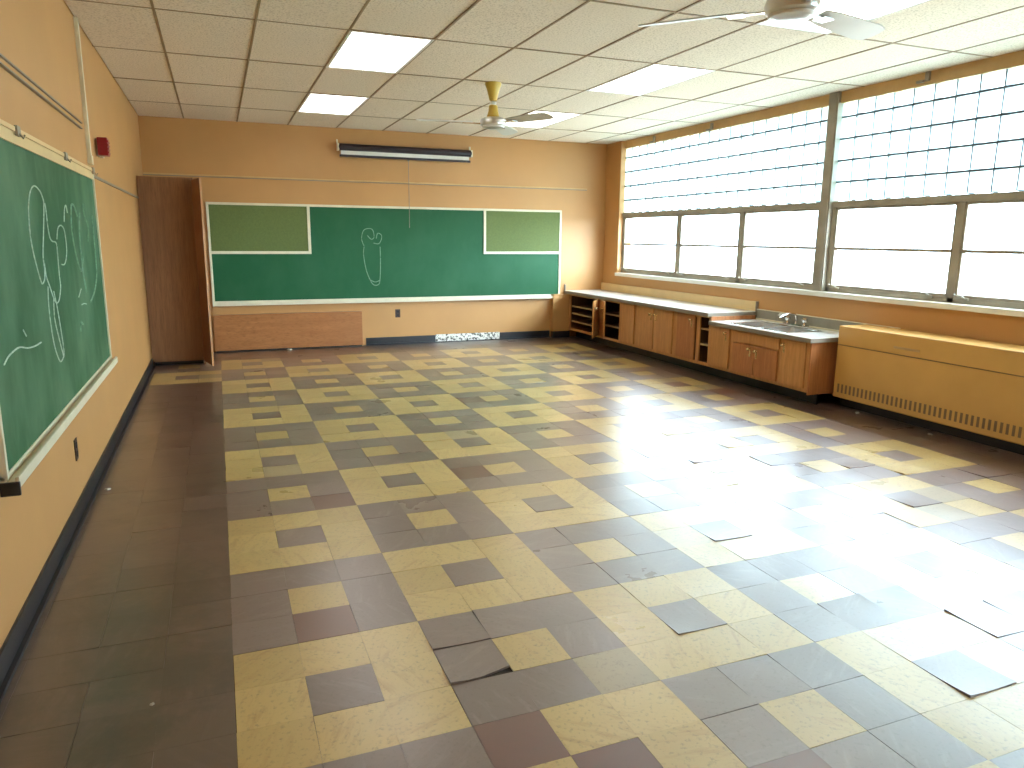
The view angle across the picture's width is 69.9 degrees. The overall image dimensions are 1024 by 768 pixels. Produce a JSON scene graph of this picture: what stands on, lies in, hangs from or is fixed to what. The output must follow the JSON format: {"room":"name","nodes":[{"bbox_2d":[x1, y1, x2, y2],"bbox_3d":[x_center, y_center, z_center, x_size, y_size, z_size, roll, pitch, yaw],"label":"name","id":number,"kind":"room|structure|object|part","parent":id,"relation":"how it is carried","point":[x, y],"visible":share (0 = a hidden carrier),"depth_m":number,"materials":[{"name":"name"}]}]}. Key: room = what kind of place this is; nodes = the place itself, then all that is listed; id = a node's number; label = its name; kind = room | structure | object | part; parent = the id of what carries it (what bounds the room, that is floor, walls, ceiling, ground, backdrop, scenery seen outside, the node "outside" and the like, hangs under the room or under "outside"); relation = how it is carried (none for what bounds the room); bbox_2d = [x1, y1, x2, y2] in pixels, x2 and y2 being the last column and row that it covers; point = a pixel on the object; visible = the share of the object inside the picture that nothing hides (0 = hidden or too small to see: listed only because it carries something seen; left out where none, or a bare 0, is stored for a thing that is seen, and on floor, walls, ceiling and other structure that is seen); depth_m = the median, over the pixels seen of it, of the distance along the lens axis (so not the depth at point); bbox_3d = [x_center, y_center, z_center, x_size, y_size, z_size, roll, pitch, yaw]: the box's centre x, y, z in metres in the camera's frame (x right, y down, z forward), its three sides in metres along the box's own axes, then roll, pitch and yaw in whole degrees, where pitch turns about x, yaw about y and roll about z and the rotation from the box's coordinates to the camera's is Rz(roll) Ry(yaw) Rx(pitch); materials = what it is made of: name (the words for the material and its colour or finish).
{"room":"classroom","nodes":[
{"label":"classroom","id":0,"kind":"room"},
{"bbox_2d":[0,0,154,648],"bbox_3d":[-2.540,-0.873,4.011,0.150,3.091,11.240,-4,12,-21],"label":"wall","id":1,"kind":"structure","parent":0,"point":[37,36],"depth_m":4.34,"materials":[{"name":"beige paint"}]},
{"bbox_2d":[0,53,82,128],"bbox_3d":[-2.143,-1.349,3.142,0.018,0.042,3.540,-4,12,-21],"label":"rail","id":2,"kind":"object","parent":1,"relation":"attached to","point":[7,65],"visible":1,"depth_m":3.55,"materials":[{"name":"beige paint"}]},
{"bbox_2d":[0,119,117,496],"bbox_3d":[-2.324,-0.533,3.813,0.064,1.365,2.897,-4,12,-21],"label":"chalkboard","id":3,"kind":"object","parent":1,"relation":"attached to","point":[55,345],"visible":1,"depth_m":3.37,"materials":[{"name":"green ceramic"}]},
{"bbox_3d":[-2.334,-1.162,3.685,0.034,0.069,2.880,-4,12,-21],"label":"map rail","id":4,"kind":"part","parent":3,"relation":"part of","materials":[{"name":"beige laminate"}]},
{"bbox_2d":[0,356,117,496],"bbox_3d":[-2.330,0.100,3.939,0.064,0.075,2.897,-4,12,-21],"label":"chalk tray","id":5,"kind":"object","parent":3,"relation":"on","point":[11,480],"depth_m":3.21,"materials":[{"name":"beige wood"}]},
{"bbox_2d":[74,437,78,460],"bbox_3d":[-2.344,0.351,3.944,0.009,0.116,0.072,-4,12,-21],"label":"wall outlet","id":6,"kind":"object","parent":1,"relation":"attached to","point":[75,439],"visible":1,"depth_m":3.93,"materials":[{"name":"black plastic"}]},
{"bbox_2d":[0,358,154,703],"bbox_3d":[-2.260,0.692,3.817,0.030,0.107,10.100,-4,12,-21],"label":"baseboard","id":7,"kind":"structure","parent":1,"relation":"attached to","point":[13,648],"depth_m":3.30,"materials":[{"name":"black rubber"}]},
{"bbox_2d":[73,16,93,164],"bbox_3d":[-2.863,-1.950,4.897,0.030,0.931,0.070,-4,12,-21],"label":"conduit","id":8,"kind":"object","parent":1,"relation":"attached to","point":[90,161],"visible":1,"depth_m":4.88,"materials":[{"name":"beige metal"}]},
{"bbox_2d":[95,137,110,157],"bbox_3d":[-3.024,-1.748,5.427,0.090,0.125,0.260,-4,12,-21],"label":"fire alarm","id":9,"kind":"object","parent":1,"relation":"attached to","point":[103,150],"visible":1,"depth_m":5.32,"materials":[{"name":"red plastic"}]},
{"bbox_3d":[-3.048,-1.755,5.460,0.070,0.125,0.180,-4,12,-21],"label":"plate","id":10,"kind":"part","parent":9,"relation":"part of","materials":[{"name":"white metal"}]},
{"bbox_2d":[94,175,138,198],"bbox_3d":[-3.685,-1.832,6.982,0.020,0.020,4.330,-4,12,-21],"label":"trim","id":11,"kind":"structure","parent":1,"relation":"attached to","point":[95,176],"depth_m":6.13,"materials":[{"name":"beige wood"}]},
{"bbox_2d":[138,115,606,351],"bbox_3d":[-1.442,-2.116,10.289,6.606,3.091,0.150,-4,12,-21],"label":"wall","id":12,"kind":"structure","parent":0,"point":[167,144],"depth_m":10.17,"materials":[{"name":"beige paint"}]},
{"bbox_2d":[143,172,586,190],"bbox_3d":[-1.673,-2.746,9.984,6.036,0.030,0.022,-4,12,-21],"label":"trim","id":13,"kind":"structure","parent":12,"relation":"attached to","point":[144,173],"depth_m":9.80,"materials":[{"name":"beige paint"}]},
{"bbox_2d":[205,202,561,306],"bbox_3d":[-1.548,-1.797,10.185,4.930,1.305,0.080,-4,12,-21],"label":"chalkboard","id":14,"kind":"object","parent":12,"relation":"attached to","point":[260,253],"visible":1,"depth_m":10.08,"materials":[{"name":"green ceramic"}]},
{"bbox_3d":[-3.251,-2.005,9.475,1.215,0.590,0.011,-4,12,-21],"label":"tack panel","id":15,"kind":"part","parent":14,"relation":"part of","materials":[{"name":"green fabric"}]},
{"bbox_3d":[-3.242,-1.993,9.477,1.233,0.613,0.019,-4,12,-21],"label":"panel trim","id":16,"kind":"part","parent":14,"relation":"part of","materials":[{"name":"beige ceramic"}]},
{"bbox_2d":[213,294,552,306],"bbox_3d":[-1.553,-1.187,10.306,4.930,0.060,0.080,-4,12,-21],"label":"chalk tray","id":17,"kind":"object","parent":14,"relation":"on","point":[294,300],"depth_m":10.11,"materials":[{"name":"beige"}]},
{"bbox_3d":[0.151,-2.227,10.801,1.208,0.613,0.019,-4,12,-21],"label":"panel trim","id":18,"kind":"part","parent":14,"relation":"part of","materials":[{"name":"beige ceramic"}]},
{"bbox_3d":[0.158,-2.240,10.806,1.190,0.590,0.011,-4,12,-21],"label":"tack panel","id":19,"kind":"part","parent":14,"relation":"part of","materials":[{"name":"green fabric"}]},
{"bbox_2d":[395,309,399,317],"bbox_3d":[-1.615,-0.999,10.359,0.072,0.116,0.009,-4,12,-21],"label":"wall outlet","id":20,"kind":"object","parent":12,"relation":"attached to","point":[397,311],"visible":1,"depth_m":10.35,"materials":[{"name":"grey metal"}]},
{"bbox_2d":[336,139,472,227],"bbox_3d":[-1.433,-2.712,10.025,1.859,1.125,0.116,-4,12,-21],"label":"projection screen","id":21,"kind":"object","parent":12,"relation":"attached to","point":[347,150],"visible":1,"depth_m":9.90,"materials":[{"name":"metal"}]},
{"bbox_3d":[-1.413,-2.606,10.041,0.030,0.910,0.039,-4,12,-21],"label":"pull cord","id":22,"kind":"part","parent":21,"relation":"part of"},
{"bbox_2d":[366,330,549,345],"bbox_3d":[-0.731,-0.682,10.769,2.820,0.107,0.030,-4,12,-21],"label":"baseboard","id":23,"kind":"structure","parent":12,"relation":"attached to","point":[523,334],"depth_m":10.56,"materials":[{"name":"black rubber"}]},
{"bbox_2d":[435,332,502,341],"bbox_3d":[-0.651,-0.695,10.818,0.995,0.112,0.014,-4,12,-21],"label":"trim","id":24,"kind":"structure","parent":12,"relation":"attached to","point":[486,335],"depth_m":10.80,"materials":[{"name":"paint"}]},
{"bbox_2d":[550,294,569,337],"bbox_3d":[0.739,-1.048,11.250,0.290,0.662,0.100,-4,12,-21],"label":"wall","id":25,"kind":"structure","parent":12,"relation":"attached to","point":[559,305],"depth_m":11.20,"materials":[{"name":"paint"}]},
{"bbox_2d":[0,336,1023,767],"bbox_3d":[0.512,0.520,5.446,6.686,0.170,11.390,-4,12,-21],"label":"floor","id":26,"kind":"structure","parent":0,"point":[571,551],"depth_m":3.27,"materials":[{"name":"tile"}]},
{"bbox_2d":[136,176,213,365],"bbox_3d":[-3.925,-1.312,8.612,0.661,2.132,1.370,-4,12,-21],"label":"wardrobe","id":27,"kind":"object","parent":26,"relation":"on","point":[170,208],"visible":0.99,"depth_m":8.31,"materials":[{"name":"brown wood"}]},
{"bbox_3d":[-3.494,-1.249,8.272,0.020,2.055,0.400,-7,14,-34],"label":"door","id":28,"kind":"part","parent":27,"relation":"part of","materials":[{"name":"brown wood"}]},
{"bbox_2d":[213,311,362,352],"bbox_3d":[-2.969,-0.709,9.836,1.905,0.487,0.069,-4,12,-21],"label":"plywood panel","id":29,"kind":"object","parent":26,"relation":"on","point":[304,330],"visible":0.99,"depth_m":9.78,"materials":[{"name":"brown wood"}]},
{"bbox_2d":[569,294,605,344],"bbox_3d":[1.273,-0.946,10.729,0.882,0.675,1.271,-4,12,-21],"label":"base cabinet","id":30,"kind":"object","parent":26,"relation":"on","point":[583,311],"visible":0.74,"depth_m":11.13,"materials":[{"name":"brown wood"}]},
{"bbox_2d":[573,312,591,315],"bbox_3d":[1.342,-1.025,10.930,0.565,0.018,0.835,-4,12,-21],"label":"shelf","id":31,"kind":"object","parent":30,"relation":"attached to","point":[574,313],"depth_m":11.08,"materials":[{"name":"brown wood"}]},
{"bbox_2d":[574,320,591,324],"bbox_3d":[1.341,-0.908,10.954,0.565,0.018,0.835,-4,12,-21],"label":"shelf","id":32,"kind":"object","parent":30,"relation":"attached to","point":[585,322],"depth_m":11.08,"materials":[{"name":"brown wood"}]},
{"bbox_2d":[574,305,592,308],"bbox_3d":[1.343,-1.133,10.909,0.565,0.018,0.835,-4,12,-21],"label":"shelf","id":33,"kind":"object","parent":30,"relation":"attached to","point":[575,306],"depth_m":11.01,"materials":[{"name":"brown wood"}]},
{"bbox_3d":[1.058,-1.026,10.810,0.020,0.553,0.933,-4,12,-21],"label":"frame","id":34,"kind":"part","parent":30,"relation":"part of","materials":[{"name":"brown wood"}]},
{"bbox_3d":[1.165,-0.911,10.181,0.018,0.505,0.425,4,12,17],"label":"door","id":35,"kind":"part","parent":30,"relation":"part of","materials":[{"name":"brown wood"}]},
{"bbox_2d":[564,283,758,316],"bbox_3d":[1.774,-1.159,9.709,0.669,0.152,3.625,-4,12,-21],"label":"countertop","id":36,"kind":"structure","parent":30,"relation":"on","point":[696,304],"depth_m":9.22,"materials":[{"name":"grey laminate"}]},
{"bbox_2d":[598,299,643,355],"bbox_3d":[1.624,-0.799,10.009,0.770,0.675,1.025,-4,12,-21],"label":"base cabinet","id":37,"kind":"object","parent":26,"relation":"on","point":[616,320],"visible":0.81,"depth_m":9.97,"materials":[{"name":"brown wood"}]},
{"bbox_3d":[1.242,-0.904,10.151,0.018,0.505,0.390,0,11,-5],"label":"door","id":38,"kind":"part","parent":37,"relation":"part of","materials":[{"name":"brown wood"}]},
{"bbox_2d":[605,323,618,326],"bbox_3d":[1.629,-0.817,10.230,0.565,0.018,0.520,-4,12,-21],"label":"shelf","id":39,"kind":"object","parent":37,"relation":"attached to","point":[606,324],"depth_m":10.25,"materials":[{"name":"brown wood"}]},
{"bbox_3d":[1.515,-0.797,9.626,0.018,0.505,0.345,-4,12,-21],"label":"door","id":40,"kind":"part","parent":37,"relation":"part of","materials":[{"name":"brown wood"}]},
{"bbox_2d":[635,305,682,366],"bbox_3d":[2.021,-0.625,9.154,0.675,0.675,0.890,-4,12,-21],"label":"base cabinet","id":41,"kind":"object","parent":26,"relation":"on","point":[655,327],"visible":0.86,"depth_m":9.00,"materials":[{"name":"brown wood"}]},
{"bbox_3d":[1.673,-0.717,9.235,0.018,0.505,0.393,-4,12,-21],"label":"door","id":42,"kind":"part","parent":41,"relation":"part of","materials":[{"name":"brown wood"}]},
{"bbox_3d":[1.825,-0.641,8.858,0.018,0.505,0.400,-4,12,-21],"label":"door","id":43,"kind":"part","parent":41,"relation":"part of","materials":[{"name":"brown wood"}]},
{"bbox_2d":[674,312,756,375],"bbox_3d":[2.309,-0.480,8.441,0.675,0.675,0.676,-4,12,-21],"label":"base cabinet","id":44,"kind":"object","parent":26,"relation":"on","point":[692,334],"visible":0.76,"depth_m":8.31,"materials":[{"name":"brown wood"}]},
{"bbox_3d":[1.997,-0.554,8.432,0.018,0.505,0.345,-4,12,-21],"label":"door","id":45,"kind":"part","parent":44,"relation":"part of","materials":[{"name":"brown wood"}]},
{"bbox_3d":[2.057,-0.524,8.339,0.020,0.553,0.658,-4,12,-21],"label":"frame","id":46,"kind":"part","parent":44,"relation":"part of","materials":[{"name":"brown wood"}]},
{"bbox_2d":[708,325,837,404],"bbox_3d":[2.701,-0.241,7.477,0.675,0.590,1.489,-4,12,-21],"label":"base cabinet","id":47,"kind":"object","parent":26,"relation":"on","point":[803,371],"visible":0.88,"depth_m":7.12,"materials":[{"name":"brown wood"}]},
{"bbox_3d":[2.225,-0.398,7.876,0.018,0.420,0.333,-4,12,-21],"label":"door","id":48,"kind":"part","parent":47,"relation":"part of","materials":[{"name":"brown wood"}]},
{"bbox_3d":[2.371,-0.263,7.525,0.018,0.295,0.330,-4,12,-21],"label":"door","id":49,"kind":"part","parent":47,"relation":"part of","materials":[{"name":"brown wood"}]},
{"bbox_3d":[2.435,-0.446,7.330,0.018,0.104,0.695,-4,12,-21],"label":"drawer","id":50,"kind":"part","parent":47,"relation":"part of","materials":[{"name":"brown wood"}]},
{"bbox_3d":[2.450,-0.285,7.374,0.020,0.468,1.473,-4,12,-21],"label":"frame","id":51,"kind":"part","parent":47,"relation":"part of","materials":[{"name":"brown wood"}]},
{"bbox_3d":[2.494,-0.201,7.220,0.018,0.295,0.330,-4,12,-21],"label":"door","id":52,"kind":"part","parent":47,"relation":"part of","materials":[{"name":"brown wood"}]},
{"bbox_3d":[2.632,-0.194,6.870,0.018,0.420,0.312,-4,12,-21],"label":"door","id":53,"kind":"part","parent":47,"relation":"part of","materials":[{"name":"brown wood"}]},
{"bbox_2d":[708,309,899,342],"bbox_3d":[2.785,-0.570,7.222,0.669,0.156,1.855,-4,12,-21],"label":"countertop","id":54,"kind":"structure","parent":47,"relation":"on","point":[829,327],"depth_m":7.27,"materials":[{"name":"grey laminate"}]},
{"bbox_2d":[733,321,821,332],"bbox_3d":[2.670,-0.500,7.461,0.424,0.169,0.874,-4,12,-21],"label":"double sink","id":55,"kind":"object","parent":54,"relation":"in","point":[770,326],"visible":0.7,"depth_m":7.46,"materials":[{"name":"silver metal"}]},
{"bbox_3d":[2.585,-0.540,7.671,0.388,0.165,0.378,-4,12,-21],"label":"bowl","id":56,"kind":"part","parent":55,"relation":"part of","materials":[{"name":"silver metal"}]},
{"bbox_3d":[2.755,-0.455,7.252,0.388,0.165,0.378,-4,12,-21],"label":"bowl","id":57,"kind":"part","parent":55,"relation":"part of","materials":[{"name":"silver metal"}]},
{"bbox_2d":[779,313,808,327],"bbox_3d":[2.833,-0.659,7.500,0.253,0.139,0.320,-4,12,-21],"label":"faucet","id":58,"kind":"object","parent":54,"relation":"on","point":[787,318],"visible":1,"depth_m":7.49,"materials":[{"name":"silver metal"}]},
{"bbox_3d":[2.824,-0.665,7.495,0.234,0.125,0.022,-4,12,-21],"label":"spout","id":59,"kind":"part","parent":58,"relation":"part of","materials":[{"name":"silver metal"}]},
{"bbox_3d":[2.876,-0.677,7.646,0.064,0.078,0.064,-4,12,-21],"label":"handle","id":60,"kind":"part","parent":58,"relation":"part of","materials":[{"name":"silver metal"}]},
{"bbox_3d":[2.965,-0.632,7.427,0.064,0.078,0.064,-4,12,-21],"label":"handle","id":61,"kind":"part","parent":58,"relation":"part of","materials":[{"name":"silver metal"}]},
{"bbox_3d":[3.001,-0.157,6.806,0.616,0.488,0.014,-4,12,-21],"label":"panel","id":62,"kind":"part","parent":47,"relation":"part of","materials":[{"name":"brown wood"}]},
{"bbox_2d":[833,324,1023,454],"bbox_3d":[3.744,0.130,5.271,0.372,0.744,3.335,-4,12,-21],"label":"radiator cover","id":63,"kind":"object","parent":26,"relation":"on","point":[969,389],"visible":1,"depth_m":5.79,"materials":[{"name":"beige metal"}]},
{"bbox_3d":[3.236,-0.285,6.010,0.016,0.020,0.250,-4,12,-21],"label":"recessed pull","id":64,"kind":"part","parent":63,"relation":"part of","materials":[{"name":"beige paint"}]},
{"bbox_2d":[837,384,1021,437],"bbox_3d":[3.361,0.222,5.788,0.004,0.080,2.047,-4,12,-21],"label":"vent grille","id":65,"kind":"object","parent":63,"relation":"attached to","point":[995,426],"depth_m":5.82,"materials":[{"name":"beige metal"}]},
{"bbox_2d":[64,0,1023,143],"bbox_3d":[0.585,-2.488,4.864,6.786,0.204,11.390,-4,12,-21],"label":"ceiling","id":66,"kind":"structure","parent":0,"point":[257,61],"depth_m":5.70,"materials":[{"name":"tile"}]},
{"bbox_2d":[297,93,368,115],"bbox_3d":[-1.958,-3.063,7.923,0.604,0.096,1.214,-4,12,-21],"label":"ceiling light","id":67,"kind":"object","parent":66,"relation":"attached to","point":[313,103],"visible":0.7,"depth_m":7.91,"materials":[{"name":"white plastic"}]},
{"bbox_2d":[326,31,433,73],"bbox_3d":[-1.059,-2.612,5.700,0.604,0.096,1.214,-4,12,-21],"label":"ceiling light","id":68,"kind":"object","parent":66,"relation":"attached to","point":[361,51],"visible":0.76,"depth_m":5.65,"materials":[{"name":"white plastic"}]},
{"bbox_2d":[416,81,553,135],"bbox_3d":[-0.062,-2.546,6.668,1.117,0.407,1.272,11,16,43],"label":"ceiling fan","id":69,"kind":"object","parent":66,"relation":"hanging from","point":[492,121],"visible":1,"depth_m":6.71,"materials":[{"name":"white metal"}]},
{"bbox_3d":[-0.616,-2.399,6.683,0.515,0.040,0.150,-3,12,-15],"label":"blade","id":70,"kind":"part","parent":69,"relation":"part of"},
{"bbox_3d":[-0.175,-2.421,6.804,0.248,0.107,0.248,11,16,43],"label":"motor","id":71,"kind":"part","parent":69,"relation":"part of","materials":[{"name":"silver metal"}]},
{"bbox_3d":[-0.062,-2.506,7.239,0.150,0.040,0.515,3,12,14],"label":"blade","id":72,"kind":"part","parent":69,"relation":"part of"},
{"bbox_3d":[0.152,-2.354,6.491,0.515,0.040,0.150,11,16,43],"label":"blade","id":73,"kind":"part","parent":69,"relation":"part of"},
{"bbox_2d":[506,111,582,128],"bbox_3d":[0.311,-3.220,8.809,0.604,0.096,1.214,-4,12,-21],"label":"ceiling light","id":74,"kind":"object","parent":66,"relation":"attached to","point":[558,117],"visible":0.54,"depth_m":8.95,"materials":[{"name":"white plastic"}]},
{"bbox_2d":[586,64,714,95],"bbox_3d":[1.209,-2.768,6.585,0.604,0.096,1.214,-4,12,-21],"label":"ceiling light","id":75,"kind":"object","parent":66,"relation":"attached to","point":[654,77],"visible":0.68,"depth_m":6.55,"materials":[{"name":"white plastic"}]},
{"bbox_2d":[638,0,884,39],"bbox_3d":[1.412,-1.884,3.415,1.117,0.407,1.272,-7,14,-35],"label":"ceiling fan","id":76,"kind":"object","parent":66,"relation":"hanging from","point":[777,11],"visible":1,"depth_m":3.46,"materials":[{"name":"silver metal"}]},
{"bbox_3d":[0.867,-1.759,3.539,0.515,0.040,0.150,6,12,24],"label":"blade","id":77,"kind":"part","parent":76,"relation":"part of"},
{"bbox_3d":[1.284,-1.720,3.355,0.248,0.107,0.248,-7,14,-35],"label":"motor","id":78,"kind":"part","parent":76,"relation":"part of","materials":[{"name":"silver metal"}]},
{"bbox_3d":[1.656,-1.768,3.617,0.515,0.040,0.150,-7,14,-35],"label":"blade","id":79,"kind":"part","parent":76,"relation":"part of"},
{"bbox_2d":[757,20,832,33],"bbox_3d":[1.916,-2.412,4.828,0.604,0.096,0.186,-4,12,-21],"label":"ceiling light","id":80,"kind":"object","parent":66,"relation":"attached to","point":[807,26],"depth_m":4.88,"materials":[{"name":"white plastic"}]},
{"bbox_2d":[817,0,929,19],"bbox_3d":[2.101,-2.326,4.407,0.580,0.096,0.470,-4,12,-21],"label":"ceiling light","id":81,"kind":"object","parent":66,"relation":"attached to","point":[868,9],"depth_m":4.45,"materials":[{"name":"white plastic"}]},
{"bbox_2d":[603,141,1023,394],"bbox_3d":[3.568,-1.279,6.316,0.220,3.091,11.090,-4,12,-21],"label":"wall","id":82,"kind":"structure","parent":0,"point":[973,325],"depth_m":7.45,"materials":[{"name":"beige paint"}]},
{"bbox_2d":[601,283,755,310],"bbox_3d":[2.068,-1.201,9.828,0.029,0.108,3.606,-4,12,-21],"label":"backsplash","id":83,"kind":"structure","parent":82,"relation":"attached to","point":[681,296],"depth_m":9.42,"materials":[{"name":"beige laminate"}]},
{"bbox_2d":[706,123,713,130],"bbox_3d":[2.387,-3.103,8.843,0.030,0.080,0.120,-4,12,-21],"label":"bracket","id":84,"kind":"object","parent":82,"relation":"attached to","point":[711,124],"visible":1,"depth_m":8.81,"materials":[{"name":"grey metal"}]},
{"bbox_2d":[621,106,828,289],"bbox_3d":[2.401,-2.231,9.094,0.142,1.858,3.939,-4,12,-21],"label":"window","id":85,"kind":"structure","parent":82,"relation":"in","point":[778,161],"depth_m":8.56,"materials":[{"name":"white glass"}]},
{"bbox_3d":[1.940,-1.974,10.320,0.043,0.775,1.378,-4,12,-21],"label":"sash","id":86,"kind":"part","parent":85,"relation":"part of","materials":[{"name":"grey metal"}]},
{"bbox_3d":[2.438,-1.724,9.089,0.043,0.775,1.196,-4,12,-21],"label":"sash","id":87,"kind":"part","parent":85,"relation":"part of","materials":[{"name":"grey metal"}]},
{"bbox_3d":[2.432,-2.665,9.019,0.085,0.964,3.928,-4,12,-21],"label":"glass block panel","id":88,"kind":"part","parent":85,"relation":"part of","materials":[{"name":"white glass"}]},
{"bbox_3d":[2.894,-1.495,7.960,0.043,0.775,1.153,-4,12,-21],"label":"sash","id":89,"kind":"part","parent":85,"relation":"part of","materials":[{"name":"grey metal"}]},
{"bbox_2d":[756,310,861,329],"bbox_3d":[3.083,-0.608,7.335,0.027,0.108,1.855,-4,12,-21],"label":"backsplash","id":90,"kind":"structure","parent":82,"relation":"attached to","point":[812,321],"depth_m":7.44,"materials":[{"name":"grey laminate"}]},
{"bbox_2d":[615,273,1023,316],"bbox_3d":[3.617,-0.675,6.216,0.240,0.047,10.650,-4,12,-21],"label":"trim","id":91,"kind":"structure","parent":82,"relation":"attached to","point":[900,301],"depth_m":6.91,"materials":[{"name":"white paint"}]},
{"bbox_2d":[625,50,1023,148],"bbox_3d":[3.687,-2.606,5.853,0.165,0.306,10.650,-4,12,-21],"label":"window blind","id":92,"kind":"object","parent":82,"relation":"attached to","point":[1014,59],"depth_m":6.78,"materials":[{"name":"beige paint"}]},
{"bbox_2d":[812,91,843,290],"bbox_3d":[3.133,-1.872,7.232,0.128,1.894,0.124,-4,12,-21],"label":"trim","id":93,"kind":"structure","parent":82,"relation":"attached to","point":[835,109],"depth_m":7.18,"materials":[{"name":"grey metal"}]},
{"bbox_2d":[916,71,930,83],"bbox_3d":[3.466,-2.581,6.169,0.030,0.080,0.120,-4,12,-21],"label":"bracket","id":94,"kind":"object","parent":82,"relation":"attached to","point":[928,73],"visible":1,"depth_m":6.13,"materials":[{"name":"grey metal"}]},
{"bbox_2d":[825,65,1023,309],"bbox_3d":[3.872,-1.493,5.457,0.142,1.858,3.784,-4,12,-21],"label":"window","id":95,"kind":"structure","parent":82,"relation":"in","point":[964,137],"depth_m":6.11,"materials":[{"name":"white glass"}]},
{"bbox_3d":[3.424,-1.228,6.650,0.043,0.775,1.293,-4,12,-21],"label":"sash","id":96,"kind":"part","parent":95,"relation":"part of","materials":[{"name":"grey metal"}]},
{"bbox_3d":[3.553,-0.770,6.289,0.046,0.050,0.125,-6,13,-29],"label":"crank handle","id":97,"kind":"part","parent":95,"relation":"part of","materials":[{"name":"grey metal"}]},
{"bbox_3d":[3.902,-1.926,5.381,0.085,0.964,3.773,-4,12,-21],"label":"glass block panel","id":98,"kind":"part","parent":95,"relation":"part of","materials":[{"name":"white glass"}]},
{"bbox_3d":[3.672,-0.711,5.994,0.046,0.050,0.125,-6,13,-29],"label":"crank handle","id":99,"kind":"part","parent":95,"relation":"part of","materials":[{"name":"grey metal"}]},
{"bbox_3d":[3.897,-0.991,5.479,0.043,0.775,1.151,-4,12,-21],"label":"sash","id":100,"kind":"part","parent":95,"relation":"part of","materials":[{"name":"grey metal"}]},
{"label":"outside","id":101,"kind":"structure","parent":0,"visible":0},
{"bbox_2d":[630,256,1023,299],"bbox_3d":[42.023,-2.507,23.866,84.150,0.200,120.000,-4,12,-21],"label":"ground","id":102,"kind":"structure","parent":101,"point":[985,276],"depth_m":44.69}
]}

